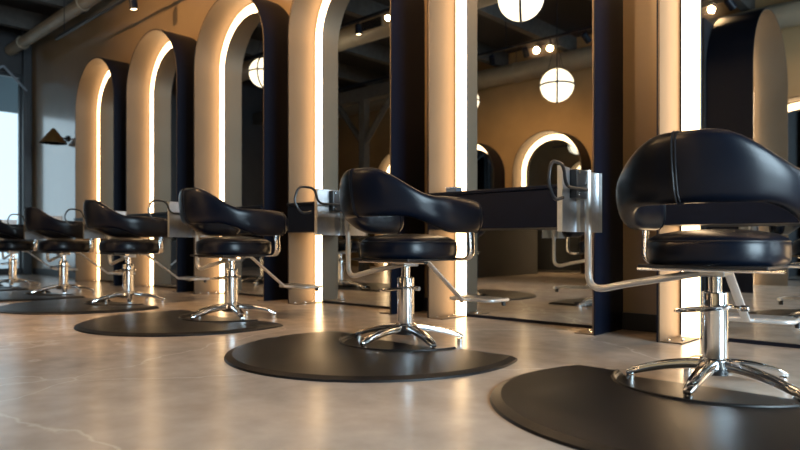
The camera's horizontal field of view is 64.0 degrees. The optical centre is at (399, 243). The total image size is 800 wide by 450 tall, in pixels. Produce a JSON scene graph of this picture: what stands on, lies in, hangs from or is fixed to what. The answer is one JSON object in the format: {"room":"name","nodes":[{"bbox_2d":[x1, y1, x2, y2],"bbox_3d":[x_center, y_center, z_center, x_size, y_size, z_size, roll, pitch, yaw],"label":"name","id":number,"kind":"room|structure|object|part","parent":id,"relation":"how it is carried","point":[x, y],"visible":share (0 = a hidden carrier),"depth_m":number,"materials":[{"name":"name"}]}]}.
{"room":"salon","nodes":[
{"label":"salon","id":0,"kind":"room"},
{"bbox_2d":[0,25,31,274],"bbox_3d":[-8.550,-1.550,8.281,0.200,4.100,6.800,0,0,43],"label":"wall","id":1,"kind":"structure","parent":0,"point":[8,35],"depth_m":10.49,"materials":[{"name":"grey paint"}]},
{"bbox_2d":[0,76,17,113],"bbox_3d":[-9.668,-2.920,9.868,3.600,0.160,12.000,0,0,43],"label":"canopy","id":2,"kind":"object","parent":1,"relation":"attached to","point":[8,86],"depth_m":12.24,"materials":[{"name":"blue"}]},
{"bbox_2d":[0,72,21,271],"bbox_3d":[-6.924,-1.175,9.999,0.080,3.250,1.830,0,0,43],"label":"window","id":3,"kind":"structure","parent":1,"relation":"in","point":[19,77],"depth_m":10.62,"materials":[{"name":"grey metal"}]},
{"bbox_2d":[0,65,26,90],"bbox_3d":[-6.437,-2.662,10.213,0.169,0.396,0.935,0,0,45],"label":"brace","id":4,"kind":"object","parent":1,"relation":"attached to","point":[1,66],"visible":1,"depth_m":10.37,"materials":[{"name":"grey metal"}]},
{"bbox_2d":[22,30,30,273],"bbox_3d":[-6.185,-1.550,10.602,0.100,4.100,0.120,0,0,43],"label":"trim","id":5,"kind":"structure","parent":1,"relation":"attached to","point":[26,53],"depth_m":10.56,"materials":[{"name":"grey metal"}]},
{"bbox_2d":[0,0,59,15],"bbox_3d":[-2.455,-3.675,2.646,16.800,0.150,7.250,0,0,43],"label":"ceiling","id":6,"kind":"structure","parent":0,"point":[26,5],"depth_m":9.70,"materials":[{"name":"black"}]},
{"bbox_2d":[5,0,101,55],"bbox_3d":[-0.386,-3.332,4.893,16.330,0.537,0.194,0,0,43],"label":"ceiling pipe","id":7,"kind":"object","parent":6,"relation":"hanging from","point":[73,9],"visible":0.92,"depth_m":9.11,"materials":[{"name":"grey metal"}]},
{"bbox_2d":[54,0,124,39],"bbox_3d":[0.292,-3.175,4.044,13.480,0.850,0.036,0,0,43],"label":"track","id":8,"kind":"object","parent":6,"relation":"hanging from","point":[116,2],"visible":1,"depth_m":7.90,"materials":[{"name":"grey metal"}]},
{"bbox_3d":[-4.423,-3.192,8.430,0.009,0.815,0.009,0,0,-25],"label":"hanger rod","id":9,"kind":"part","parent":8,"relation":"part of","materials":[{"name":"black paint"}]},
{"bbox_2d":[129,0,137,10],"bbox_3d":[-2.934,-2.663,7.048,0.091,0.174,0.098,0,0,43],"label":"track spotlight","id":10,"kind":"object","parent":8,"relation":"attached to","point":[133,5],"visible":1,"depth_m":7.01,"materials":[{"name":"black paint"}]},
{"bbox_2d":[32,0,655,314],"bbox_3d":[-0.088,-1.550,5.190,16.800,4.100,0.200,0,0,43],"label":"wall","id":11,"kind":"structure","parent":0,"point":[58,66],"depth_m":8.27,"materials":[{"name":"brown paint"}]},
{"bbox_2d":[0,4,49,35],"bbox_3d":[-7.891,-3.460,7.668,0.120,0.280,6.800,0,0,43],"label":"trim","id":12,"kind":"structure","parent":11,"relation":"attached to","point":[11,17],"depth_m":9.81,"materials":[{"name":"black metal"}]},
{"bbox_2d":[39,128,68,144],"bbox_3d":[-5.122,-1.600,9.470,0.380,0.220,0.390,0,0,43],"label":"wall sconce","id":13,"kind":"object","parent":11,"relation":"attached to","point":[52,137],"visible":1,"depth_m":9.39,"materials":[{"name":"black metal"}]},
{"bbox_2d":[28,0,84,13],"bbox_3d":[-6.865,-3.460,6.714,0.120,0.280,6.800,0,0,43],"label":"trim","id":14,"kind":"structure","parent":11,"relation":"attached to","point":[59,4],"depth_m":8.89,"materials":[{"name":"black metal"}]},
{"bbox_2d":[33,268,655,332],"bbox_3d":[-0.120,0.450,5.075,16.290,0.100,0.012,0,0,43],"label":"baseboard","id":15,"kind":"structure","parent":11,"relation":"attached to","point":[630,321],"depth_m":3.70,"materials":[{"name":"black"}]},
{"bbox_2d":[0,274,799,449],"bbox_3d":[-2.455,0.575,2.646,16.800,0.150,7.250,0,0,43],"label":"floor","id":16,"kind":"structure","parent":0,"point":[62,387],"depth_m":2.28,"materials":[{"name":"concrete"}]},
{"bbox_2d":[0,284,28,290],"bbox_3d":[-4.831,0.487,7.080,1.336,0.025,0.943,0,0,43],"label":"floor mat","id":17,"kind":"object","parent":16,"relation":"on","point":[2,288],"visible":0.98,"depth_m":6.93,"materials":[{"name":"rubber"}]},
{"bbox_2d":[0,220,77,286],"bbox_3d":[-4.450,0.072,7.595,0.890,0.857,1.035,0,0,43],"label":"chair","id":18,"kind":"object","parent":17,"relation":"on","point":[11,242],"visible":0.8,"depth_m":7.33,"materials":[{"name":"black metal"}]},
{"bbox_3d":[-4.656,-0.053,7.609,0.468,0.485,0.028,0,0,43],"label":"holder arm","id":19,"kind":"part","parent":18,"relation":"part of","materials":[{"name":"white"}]},
{"bbox_3d":[-4.409,0.437,7.267,0.058,0.080,0.262,0,0,-28],"label":"leg","id":20,"kind":"part","parent":18,"relation":"part of","materials":[{"name":"silver metal"}]},
{"bbox_3d":[-4.513,-0.203,7.379,0.654,0.299,0.592,0,0,43],"label":"backrest","id":21,"kind":"part","parent":18,"relation":"part of","materials":[{"name":"black leather"}]},
{"bbox_3d":[-4.471,0.010,7.423,0.444,0.124,0.470,0,0,43],"label":"seat","id":22,"kind":"part","parent":18,"relation":"part of","materials":[{"name":"black leather"}]},
{"bbox_3d":[-4.335,0.437,7.438,0.191,0.080,0.234,0,0,43],"label":"leg","id":23,"kind":"part","parent":18,"relation":"part of","materials":[{"name":"silver metal"}]},
{"bbox_2d":[0,290,84,301],"bbox_3d":[-3.696,0.487,6.025,1.336,0.025,0.943,0,0,43],"label":"floor mat","id":24,"kind":"object","parent":16,"relation":"on","point":[18,295],"visible":0.84,"depth_m":5.88,"materials":[{"name":"rubber"}]},
{"bbox_2d":[7,207,135,293],"bbox_3d":[-3.307,0.072,6.527,0.890,0.857,1.035,0,0,41],"label":"chair","id":25,"kind":"object","parent":24,"relation":"on","point":[59,236],"visible":0.89,"depth_m":6.19,"materials":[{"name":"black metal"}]},
{"bbox_2d":[7,214,62,238],"bbox_3d":[-3.753,-0.176,6.591,0.084,0.257,0.541,0,0,43],"label":"tray","id":26,"kind":"object","parent":25,"relation":"on","point":[28,234],"depth_m":6.57,"materials":[{"name":"silver plastic"}]},
{"bbox_3d":[-3.441,0.437,6.218,0.058,0.080,0.263,0,0,41],"label":"leg","id":27,"kind":"part","parent":25,"relation":"part of","materials":[{"name":"silver metal"}]},
{"bbox_3d":[-3.513,-0.053,6.534,0.468,0.485,0.028,0,0,41],"label":"holder arm","id":28,"kind":"part","parent":25,"relation":"part of","materials":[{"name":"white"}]},
{"bbox_3d":[-3.362,-0.203,6.309,0.654,0.299,0.592,0,0,41],"label":"backrest","id":29,"kind":"part","parent":25,"relation":"part of","materials":[{"name":"black leather"}]},
{"bbox_3d":[-3.322,0.010,6.355,0.444,0.124,0.470,0,0,41],"label":"seat","id":30,"kind":"part","parent":25,"relation":"part of","materials":[{"name":"black leather"}]},
{"bbox_3d":[-3.255,0.437,6.200,0.058,0.080,0.262,0,0,-30],"label":"leg","id":31,"kind":"part","parent":25,"relation":"part of","materials":[{"name":"silver metal"}]},
{"bbox_3d":[-3.186,0.437,6.374,0.191,0.080,0.234,0,0,41],"label":"leg","id":32,"kind":"part","parent":25,"relation":"part of","materials":[{"name":"silver metal"}]},
{"bbox_2d":[0,298,158,314],"bbox_3d":[-2.635,0.487,5.037,1.336,0.025,0.943,0,0,43],"label":"floor mat","id":33,"kind":"object","parent":16,"relation":"on","point":[71,306],"visible":0.9,"depth_m":4.86,"materials":[{"name":"rubber"}]},
{"bbox_2d":[64,200,209,303],"bbox_3d":[-2.232,0.072,5.537,0.890,0.857,1.035,0,0,45],"label":"chair","id":34,"kind":"object","parent":33,"relation":"on","point":[122,232],"visible":0.98,"depth_m":5.21,"materials":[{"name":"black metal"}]},
{"bbox_2d":[64,208,126,238],"bbox_3d":[-2.677,-0.176,5.635,0.068,0.257,0.543,0,0,43],"label":"tray","id":35,"kind":"object","parent":34,"relation":"on","point":[88,233],"depth_m":5.61,"materials":[{"name":"silver metal"}]},
{"bbox_3d":[-2.388,0.437,5.239,0.058,0.080,0.263,0,0,45],"label":"leg","id":36,"kind":"part","parent":34,"relation":"part of","materials":[{"name":"silver metal"}]},
{"bbox_3d":[-2.438,-0.053,5.558,0.468,0.485,0.028,0,0,45],"label":"holder arm","id":37,"kind":"part","parent":34,"relation":"part of","materials":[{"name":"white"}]},
{"bbox_3d":[-2.303,-0.203,5.323,0.654,0.299,0.592,0,0,45],"label":"backrest","id":38,"kind":"part","parent":34,"relation":"part of","materials":[{"name":"black leather"}]},
{"bbox_3d":[-2.260,0.010,5.366,0.444,0.124,0.470,0,0,45],"label":"seat","id":39,"kind":"part","parent":34,"relation":"part of","materials":[{"name":"black leather"}]},
{"bbox_3d":[-2.203,0.437,5.207,0.058,0.080,0.262,0,0,-26],"label":"leg","id":40,"kind":"part","parent":34,"relation":"part of","materials":[{"name":"silver metal"}]},
{"bbox_3d":[-2.114,0.437,5.375,0.262,0.080,0.058,0,0,-8],"label":"leg","id":41,"kind":"part","parent":34,"relation":"part of","materials":[{"name":"silver metal"}]},
{"bbox_3d":[-1.868,0.304,5.759,0.280,0.014,0.130,0,0,45],"label":"tread plate","id":42,"kind":"part","parent":34,"relation":"part of","materials":[{"name":"metal"}]},
{"bbox_2d":[75,57,129,285],"bbox_3d":[-3.746,-0.925,8.210,1.200,2.850,0.360,0,0,43],"label":"station","id":43,"kind":"object","parent":16,"relation":"on","point":[100,105],"visible":0.7,"depth_m":8.48,"materials":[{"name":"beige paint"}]},
{"bbox_2d":[100,75,112,280],"bbox_3d":[-3.656,-0.863,8.307,0.950,2.725,0.088,0,0,43],"label":"mirror","id":44,"kind":"object","parent":43,"relation":"on","point":[106,88],"depth_m":8.46,"materials":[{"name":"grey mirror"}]},
{"bbox_2d":[126,29,196,291],"bbox_3d":[-2.623,-0.925,7.166,1.200,2.850,0.360,0,0,43],"label":"station","id":45,"kind":"object","parent":16,"relation":"on","point":[160,77],"visible":0.8,"depth_m":7.38,"materials":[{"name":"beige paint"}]},
{"bbox_2d":[127,212,167,218],"bbox_3d":[-2.665,-0.216,7.120,1.166,0.243,0.293,0,0,43],"label":"shelf","id":46,"kind":"object","parent":45,"relation":"attached to","point":[158,214],"visible":0.11,"depth_m":6.90,"materials":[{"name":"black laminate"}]},
{"bbox_3d":[-2.665,-0.328,7.120,1.166,0.021,0.293,0,0,43],"label":"panel","id":47,"kind":"part","parent":46,"relation":"part of","materials":[{"name":"black laminate"}]},
{"bbox_2d":[153,48,175,286],"bbox_3d":[-2.533,-0.863,7.262,0.950,2.725,0.088,0,0,43],"label":"mirror","id":48,"kind":"object","parent":45,"relation":"on","point":[164,63],"depth_m":7.38,"materials":[{"name":"silver metal"}]},
{"bbox_3d":[-2.536,0.491,7.259,0.940,0.018,0.096,0,0,43],"label":"rail","id":49,"kind":"part","parent":45,"relation":"part of","materials":[{"name":"metal"}]},
{"bbox_2d":[74,310,282,336],"bbox_3d":[-1.478,0.487,3.961,1.336,0.025,0.943,0,0,43],"label":"floor mat","id":50,"kind":"object","parent":16,"relation":"on","point":[171,323],"visible":0.95,"depth_m":3.79,"materials":[{"name":"rubber"}]},
{"bbox_2d":[148,188,321,319],"bbox_3d":[-1.096,0.072,4.466,0.890,0.857,1.035,0,0,42],"label":"chair","id":51,"kind":"object","parent":50,"relation":"on","point":[197,213],"visible":1,"depth_m":4.14,"materials":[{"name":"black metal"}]},
{"bbox_2d":[148,199,215,236],"bbox_3d":[-1.542,-0.176,4.538,0.078,0.257,0.541,0,0,43],"label":"tray","id":52,"kind":"object","parent":51,"relation":"on","point":[176,228],"depth_m":4.52,"materials":[{"name":"black leather"}]},
{"bbox_3d":[-1.235,0.437,4.160,0.058,0.080,0.263,0,0,42],"label":"leg","id":53,"kind":"part","parent":51,"relation":"part of","materials":[{"name":"silver metal"}]},
{"bbox_3d":[-1.274,0.437,4.347,0.262,0.080,0.058,0,0,25],"label":"leg","id":54,"kind":"part","parent":51,"relation":"part of","materials":[{"name":"silver metal"}]},
{"bbox_3d":[-1.302,-0.053,4.476,0.468,0.485,0.028,0,0,42],"label":"holder arm","id":55,"kind":"part","parent":51,"relation":"part of","materials":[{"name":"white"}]},
{"bbox_3d":[-1.155,-0.203,4.248,0.654,0.299,0.592,0,0,42],"label":"backrest","id":56,"kind":"part","parent":51,"relation":"part of","materials":[{"name":"black leather"}]},
{"bbox_3d":[-1.114,0.010,4.294,0.444,0.124,0.470,0,0,42],"label":"seat","id":57,"kind":"part","parent":51,"relation":"part of","materials":[{"name":"black leather"}]},
{"bbox_3d":[-1.049,0.437,4.138,0.058,0.080,0.262,0,0,-29],"label":"leg","id":58,"kind":"part","parent":51,"relation":"part of","materials":[{"name":"silver metal"}]},
{"bbox_3d":[-0.978,0.437,4.311,0.191,0.080,0.234,0,0,42],"label":"leg","id":59,"kind":"part","parent":51,"relation":"part of","materials":[{"name":"silver metal"}]},
{"bbox_3d":[-0.743,0.304,4.707,0.280,0.014,0.130,0,0,42],"label":"tread plate","id":60,"kind":"part","parent":51,"relation":"part of","materials":[{"name":"metal"}]},
{"bbox_2d":[194,0,288,300],"bbox_3d":[-1.500,-0.925,6.121,1.200,2.850,0.360,0,0,43],"label":"station","id":61,"kind":"object","parent":16,"relation":"on","point":[241,56],"visible":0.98,"depth_m":6.25,"materials":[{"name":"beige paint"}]},
{"bbox_3d":[-1.920,0.497,6.447,0.109,0.006,0.255,0,0,43],"label":"foot plate","id":62,"kind":"part","parent":61,"relation":"part of","materials":[{"name":"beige metal"}]},
{"bbox_2d":[224,12,262,294],"bbox_3d":[-1.410,-0.863,6.217,0.950,2.725,0.088,0,0,43],"label":"mirror","id":63,"kind":"object","parent":61,"relation":"on","point":[243,34],"depth_m":6.27,"materials":[{"name":"silver metal"}]},
{"bbox_3d":[-1.413,0.491,6.215,0.940,0.018,0.096,0,0,43],"label":"rail","id":64,"kind":"part","parent":61,"relation":"part of","materials":[{"name":"metal"}]},
{"bbox_2d":[237,205,262,233],"bbox_3d":[-1.542,-0.216,6.076,1.166,0.243,0.293,0,0,43],"label":"shelf","id":65,"kind":"object","parent":61,"relation":"attached to","point":[260,207],"visible":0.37,"depth_m":5.71,"materials":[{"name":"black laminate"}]},
{"bbox_3d":[-1.542,-0.328,6.076,1.166,0.021,0.293,0,0,43],"label":"panel","id":66,"kind":"part","parent":65,"relation":"part of","materials":[{"name":"blue laminate"}]},
{"bbox_2d":[288,0,424,314],"bbox_3d":[-0.377,-0.925,5.076,1.200,2.850,0.360,0,0,43],"label":"station","id":67,"kind":"object","parent":16,"relation":"on","point":[356,68],"visible":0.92,"depth_m":5.22,"materials":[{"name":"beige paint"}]},
{"bbox_2d":[286,201,313,232],"bbox_3d":[-0.418,-0.216,5.031,1.166,0.243,0.293,0,0,43],"label":"shelf","id":68,"kind":"object","parent":67,"relation":"attached to","point":[298,222],"visible":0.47,"depth_m":5.21,"materials":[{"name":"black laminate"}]},
{"bbox_3d":[-0.418,-0.328,5.031,1.166,0.021,0.293,0,0,43],"label":"panel","id":69,"kind":"part","parent":68,"relation":"part of","materials":[{"name":"blue laminate"}]},
{"bbox_3d":[-0.797,0.497,5.402,0.109,0.006,0.255,0,0,43],"label":"foot plate","id":70,"kind":"part","parent":67,"relation":"part of","materials":[{"name":"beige metal"}]},
{"bbox_2d":[322,0,389,306],"bbox_3d":[-0.287,-0.863,5.173,0.950,2.725,0.088,0,0,43],"label":"mirror","id":71,"kind":"object","parent":67,"relation":"on","point":[355,33],"depth_m":5.20,"materials":[{"name":"silver metal"}]},
{"bbox_3d":[-0.289,0.491,5.170,0.940,0.018,0.096,0,0,43],"label":"rail","id":72,"kind":"part","parent":67,"relation":"part of","materials":[{"name":"metal"}]},
{"bbox_2d":[224,331,517,382],"bbox_3d":[-0.259,0.487,2.827,1.336,0.025,0.943,0,0,43],"label":"floor mat","id":73,"kind":"object","parent":16,"relation":"on","point":[325,356],"visible":0.98,"depth_m":2.67,"materials":[{"name":"rubber"}]},
{"bbox_2d":[294,167,508,348],"bbox_3d":[0.070,0.072,3.395,0.890,0.857,1.035,0,0,45],"label":"chair","id":74,"kind":"object","parent":73,"relation":"on","point":[368,200],"visible":0.99,"depth_m":3.07,"materials":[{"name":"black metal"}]},
{"bbox_2d":[294,185,367,235],"bbox_3d":[-0.374,-0.176,3.493,0.068,0.257,0.543,0,0,43],"label":"tray","id":75,"kind":"object","parent":74,"relation":"on","point":[329,219],"depth_m":3.49,"materials":[{"name":"silver metal"}]},
{"bbox_3d":[-0.135,-0.053,3.416,0.468,0.485,0.028,0,0,45],"label":"holder arm","id":76,"kind":"part","parent":74,"relation":"part of","materials":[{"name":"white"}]},
{"bbox_3d":[-0.113,0.437,3.285,0.262,0.080,0.058,0,0,28],"label":"leg","id":77,"kind":"part","parent":74,"relation":"part of","materials":[{"name":"silver metal"}]},
{"bbox_3d":[-0.085,0.437,3.096,0.058,0.080,0.263,0,0,45],"label":"leg","id":78,"kind":"part","parent":74,"relation":"part of","materials":[{"name":"silver metal"}]},
{"bbox_3d":[0.043,0.010,3.224,0.444,0.124,0.470,0,0,45],"label":"seat","id":79,"kind":"part","parent":74,"relation":"part of","materials":[{"name":"black leather"}]},
{"bbox_3d":[0.000,-0.203,3.181,0.654,0.299,0.592,0,0,45],"label":"backrest","id":80,"kind":"part","parent":74,"relation":"part of","materials":[{"name":"black leather"}]},
{"bbox_3d":[0.100,0.437,3.065,0.058,0.080,0.262,0,0,-26],"label":"leg","id":81,"kind":"part","parent":74,"relation":"part of","materials":[{"name":"silver metal"}]},
{"bbox_3d":[0.188,0.437,3.232,0.262,0.080,0.058,0,0,-8],"label":"leg","id":82,"kind":"part","parent":74,"relation":"part of","materials":[{"name":"silver metal"}]},
{"bbox_3d":[0.435,0.304,3.617,0.280,0.014,0.130,0,0,45],"label":"tread plate","id":83,"kind":"part","parent":74,"relation":"part of","materials":[{"name":"metal"}]},
{"bbox_2d":[427,0,622,335],"bbox_3d":[0.747,-0.925,4.031,1.200,2.850,0.360,0,0,43],"label":"station","id":84,"kind":"object","parent":16,"relation":"on","point":[515,88],"visible":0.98,"depth_m":4.09,"materials":[{"name":"black paint"}]},
{"bbox_3d":[0.327,0.497,4.357,0.109,0.006,0.255,0,0,43],"label":"foot plate","id":85,"kind":"part","parent":84,"relation":"part of","materials":[{"name":"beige metal"}]},
{"bbox_2d":[427,184,556,229],"bbox_3d":[0.705,-0.216,3.986,1.166,0.243,0.293,0,0,43],"label":"shelf","id":86,"kind":"object","parent":84,"relation":"attached to","point":[527,207],"visible":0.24,"depth_m":3.82,"materials":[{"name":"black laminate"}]},
{"bbox_2d":[446,187,461,191],"bbox_3d":[0.361,-0.359,4.294,0.094,0.042,0.064,0,0,43],"label":"glass box","id":87,"kind":"object","parent":86,"relation":"on","point":[448,189],"visible":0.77,"depth_m":4.27,"materials":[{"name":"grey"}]},
{"bbox_3d":[0.705,-0.328,3.986,1.166,0.021,0.293,0,0,43],"label":"panel","id":88,"kind":"part","parent":86,"relation":"part of","materials":[{"name":"black laminate"}]},
{"bbox_2d":[466,0,591,324],"bbox_3d":[0.836,-0.863,4.128,0.950,2.725,0.088,0,0,43],"label":"mirror","id":89,"kind":"object","parent":84,"relation":"on","point":[529,62],"depth_m":4.09,"materials":[{"name":"silver metal"}]},
{"bbox_3d":[0.834,0.491,4.125,0.940,0.018,0.096,0,0,43],"label":"rail","id":90,"kind":"part","parent":84,"relation":"part of","materials":[{"name":"metal"}]},
{"bbox_3d":[1.102,0.497,3.636,0.109,0.006,0.255,0,0,43],"label":"foot plate","id":91,"kind":"part","parent":84,"relation":"part of","materials":[{"name":"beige metal"}]},
{"bbox_2d":[490,365,799,449],"bbox_3d":[0.817,0.487,1.826,1.336,0.025,0.943,0,0,43],"label":"floor mat","id":92,"kind":"object","parent":16,"relation":"on","point":[577,407],"visible":1,"depth_m":1.82,"materials":[{"name":"rubber"}]},
{"bbox_2d":[547,128,799,403],"bbox_3d":[1.126,0.072,2.417,0.890,0.857,1.035,0,0,41],"label":"chair","id":93,"kind":"object","parent":92,"relation":"on","point":[709,165],"visible":0.98,"depth_m":2.09,"materials":[{"name":"black leather"}]},
{"bbox_2d":[547,160,601,232],"bbox_3d":[0.680,-0.176,2.481,0.084,0.257,0.541,0,0,43],"label":"tray","id":94,"kind":"object","parent":93,"relation":"on","point":[579,192],"depth_m":2.53,"materials":[{"name":"silver metal"}]},
{"bbox_3d":[0.919,-0.053,2.424,0.468,0.485,0.028,0,0,41],"label":"holder arm","id":95,"kind":"part","parent":93,"relation":"part of","materials":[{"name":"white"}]},
{"bbox_3d":[0.950,0.437,2.295,0.262,0.080,0.058,0,0,24],"label":"leg","id":96,"kind":"part","parent":93,"relation":"part of","materials":[{"name":"silver metal"}]},
{"bbox_3d":[0.992,0.437,2.108,0.058,0.080,0.263,0,0,41],"label":"leg","id":97,"kind":"part","parent":93,"relation":"part of","materials":[{"name":"silver metal"}]},
{"bbox_3d":[1.071,-0.203,2.199,0.654,0.299,0.592,0,0,41],"label":"backrest","id":98,"kind":"part","parent":93,"relation":"part of","materials":[{"name":"black leather"}]},
{"bbox_3d":[1.111,0.010,2.245,0.444,0.124,0.470,0,0,41],"label":"seat","id":99,"kind":"part","parent":93,"relation":"part of","materials":[{"name":"black leather"}]},
{"bbox_3d":[1.255,0.437,2.263,0.262,0.080,0.058,0,0,-12],"label":"leg","id":100,"kind":"part","parent":93,"relation":"part of","materials":[{"name":"silver metal"}]},
{"bbox_3d":[1.178,0.437,2.090,0.058,0.080,0.262,0,0,-30],"label":"leg","id":101,"kind":"part","parent":93,"relation":"part of","materials":[{"name":"silver metal"}]},
{"bbox_3d":[1.474,0.304,2.664,0.280,0.014,0.130,0,0,41],"label":"tread plate","id":102,"kind":"part","parent":93,"relation":"part of","materials":[{"name":"metal"}]},
{"bbox_2d":[656,0,799,348],"bbox_3d":[1.870,-0.925,2.986,1.200,2.850,0.360,0,0,43],"label":"station","id":103,"kind":"object","parent":16,"relation":"on","point":[732,65],"visible":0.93,"depth_m":3.25,"materials":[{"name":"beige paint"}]},
{"bbox_3d":[1.450,0.497,3.312,0.109,0.006,0.255,0,0,43],"label":"foot plate","id":104,"kind":"part","parent":103,"relation":"part of","materials":[{"name":"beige metal"}]},
{"bbox_2d":[664,167,799,225],"bbox_3d":[1.828,-0.216,2.941,1.166,0.243,0.293,0,0,43],"label":"shelf","id":105,"kind":"object","parent":103,"relation":"attached to","point":[717,213],"visible":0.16,"depth_m":3.03,"materials":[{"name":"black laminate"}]},
{"bbox_2d":[700,0,799,344],"bbox_3d":[1.960,-0.863,3.083,0.950,2.725,0.088,0,0,43],"label":"mirror","id":106,"kind":"object","parent":103,"relation":"on","point":[750,49],"depth_m":3.19,"materials":[{"name":"silver metal"}]},
{"bbox_3d":[1.957,0.491,3.080,0.940,0.018,0.096,0,0,43],"label":"rail","id":107,"kind":"part","parent":103,"relation":"part of","materials":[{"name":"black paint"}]},
{"label":"outside","id":108,"kind":"structure","parent":0,"visible":0},
{"bbox_2d":[0,258,17,267],"bbox_3d":[-14.940,0.675,14.772,18.000,0.150,26.000,0,0,43],"label":"ground","id":109,"kind":"structure","parent":108,"point":[6,259],"depth_m":20.76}
]}

